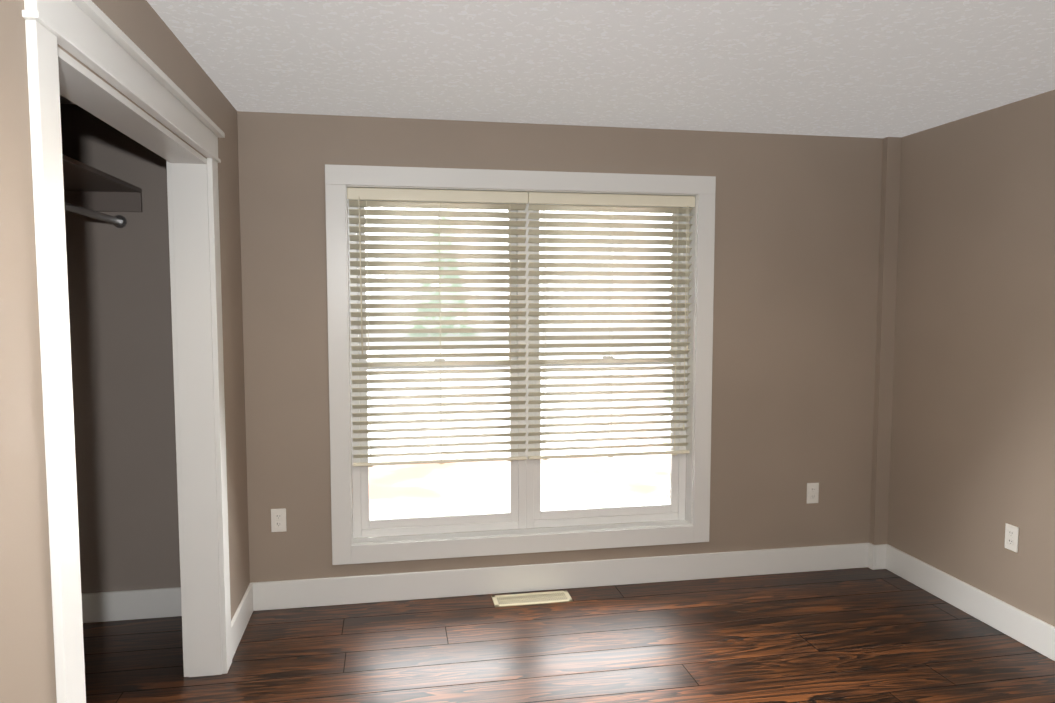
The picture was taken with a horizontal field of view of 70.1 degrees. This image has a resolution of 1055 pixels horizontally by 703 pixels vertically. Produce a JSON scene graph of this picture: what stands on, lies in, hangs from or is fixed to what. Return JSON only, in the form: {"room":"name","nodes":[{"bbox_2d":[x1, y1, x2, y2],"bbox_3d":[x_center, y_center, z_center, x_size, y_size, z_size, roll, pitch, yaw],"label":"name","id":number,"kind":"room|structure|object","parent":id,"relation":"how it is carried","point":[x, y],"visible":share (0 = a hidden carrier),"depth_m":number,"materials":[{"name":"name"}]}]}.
{"room":"empty bedroom","nodes":[
{"label":"empty bedroom","id":0,"kind":"room"},
{"bbox_2d":[0,0,249,702],"bbox_3d":[-1.036,0.235,1.421,0.130,2.440,4.553,-1,4,-10],"label":"wall","id":1,"kind":"structure","parent":0,"point":[27,665],"depth_m":1.50,"materials":[{"name":"paint"}]},
{"bbox_2d":[22,0,231,702],"bbox_3d":[-1.202,0.275,2.335,0.222,2.229,1.652,-1,4,-10],"label":"door frame","id":2,"kind":"structure","parent":1,"relation":"attached to","point":[90,34],"depth_m":2.26,"materials":[{"name":"white wood"}]},
{"bbox_2d":[231,582,256,658],"bbox_3d":[-1.322,1.240,3.470,0.016,0.142,0.525,-1,4,-10],"label":"baseboard","id":3,"kind":"structure","parent":1,"relation":"attached to","point":[248,604],"depth_m":3.49,"materials":[{"name":"white wood"}]},
{"bbox_2d":[60,104,882,593],"bbox_3d":[-0.087,0.050,4.002,4.576,2.440,0.197,-1,4,-10],"label":"wall","id":4,"kind":"structure","parent":0,"point":[796,256],"depth_m":3.77,"materials":[{"name":"paint"}]},
{"bbox_2d":[64,202,126,227],"bbox_3d":[-1.666,-0.513,2.205,0.058,0.060,2.680,-1,4,-10],"label":"rod","id":5,"kind":"object","parent":4,"relation":"attached to","point":[119,221],"visible":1,"depth_m":3.22,"materials":[{"name":"silver metal"}]},
{"bbox_2d":[62,154,142,211],"bbox_3d":[-1.764,-0.612,2.180,0.400,0.110,2.683,-1,4,-10],"label":"closet shelf","id":6,"kind":"object","parent":4,"relation":"attached to","point":[88,187],"visible":0.42,"depth_m":3.45,"materials":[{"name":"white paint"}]},
{"bbox_2d":[81,587,181,622],"bbox_3d":[-1.839,1.226,3.658,0.674,0.142,0.016,-1,4,-10],"label":"baseboard","id":7,"kind":"structure","parent":4,"relation":"attached to","point":[161,602],"depth_m":3.64,"materials":[{"name":"white wood"}]},
{"bbox_2d":[271,508,286,531],"bbox_3d":[-1.238,0.840,3.745,0.072,0.117,0.012,-1,4,-10],"label":"electrical outlet","id":8,"kind":"object","parent":4,"relation":"attached to","point":[278,520],"visible":1,"depth_m":3.74,"materials":[{"name":"white plastic"}]},
{"bbox_2d":[325,164,715,564],"bbox_3d":[-0.006,0.065,3.992,2.020,1.990,0.188,-1,4,-10],"label":"window unit","id":9,"kind":"structure","parent":4,"relation":"in","point":[526,511],"depth_m":3.98,"materials":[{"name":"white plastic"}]},
{"bbox_2d":[347,187,527,466],"bbox_3d":[-0.447,-0.117,3.859,0.906,1.404,0.078,-1,4,-10],"label":"window blind","id":10,"kind":"object","parent":9,"relation":"attached to","point":[396,198],"visible":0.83,"depth_m":3.86,"materials":[{"name":"beige plastic"}]},
{"bbox_2d":[528,192,694,459],"bbox_3d":[0.448,-0.128,4.021,0.906,1.404,0.078,-1,4,-10],"label":"window blind","id":11,"kind":"object","parent":9,"relation":"attached to","point":[616,202],"visible":0.92,"depth_m":4.02,"materials":[{"name":"beige plastic"}]},
{"bbox_2d":[807,483,818,503],"bbox_3d":[1.617,0.803,4.265,0.072,0.117,0.012,-1,4,-10],"label":"electrical outlet","id":12,"kind":"object","parent":4,"relation":"attached to","point":[812,492],"visible":1,"depth_m":4.26,"materials":[{"name":"white plastic"}]},
{"bbox_2d":[60,0,1054,137],"bbox_3d":[0.333,-1.052,1.619,4.576,0.100,4.870,-1,4,-10],"label":"ceiling","id":13,"kind":"structure","parent":0,"point":[872,68],"depth_m":2.80,"materials":[{"name":"white paint"}]},
{"bbox_2d":[83,567,1054,702],"bbox_3d":[0.333,1.481,1.801,4.576,0.100,4.870,-1,4,-10],"label":"floor","id":14,"kind":"structure","parent":0,"point":[860,635],"depth_m":3.32,"materials":[{"name":"brown wood"}]},
{"bbox_2d":[491,590,572,606],"bbox_3d":[0.023,1.278,3.890,0.404,0.006,0.140,-1,4,-10],"label":"floor vent","id":15,"kind":"object","parent":14,"relation":"in","point":[530,598],"visible":1,"depth_m":3.89,"materials":[{"name":"beige metal"}]},
{"bbox_2d":[869,90,1054,626],"bbox_3d":[2.501,0.193,2.005,0.205,2.440,4.673,-1,4,-10],"label":"wall","id":16,"kind":"structure","parent":0,"point":[963,463],"depth_m":3.68,"materials":[{"name":"paint"}]},
{"bbox_2d":[873,544,1054,660],"bbox_3d":[2.454,1.337,2.118,0.046,0.142,4.511,-1,4,-10],"label":"baseboard","id":17,"kind":"structure","parent":16,"relation":"attached to","point":[1030,631],"depth_m":3.69,"materials":[{"name":"white wood"}]},
{"bbox_2d":[1005,523,1018,552],"bbox_3d":[2.224,0.856,3.456,0.012,0.117,0.072,-1,4,-10],"label":"electrical outlet","id":18,"kind":"object","parent":16,"relation":"in","point":[1011,536],"visible":1,"depth_m":3.45,"materials":[{"name":"white plastic"}]},
{"label":"outside","id":19,"kind":"structure","parent":0,"visible":0},
{"bbox_2d":[348,207,670,461],"bbox_3d":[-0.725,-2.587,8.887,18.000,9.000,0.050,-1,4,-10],"label":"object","id":20,"kind":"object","parent":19,"point":[487,431],"depth_m":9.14,"materials":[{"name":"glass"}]},
{"bbox_2d":[352,454,669,518],"bbox_3d":[-0.275,1.504,6.715,18.000,0.050,4.950,-1,4,-10],"label":"window glass","id":21,"kind":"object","parent":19,"point":[417,507],"depth_m":7.85,"materials":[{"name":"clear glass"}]}
]}

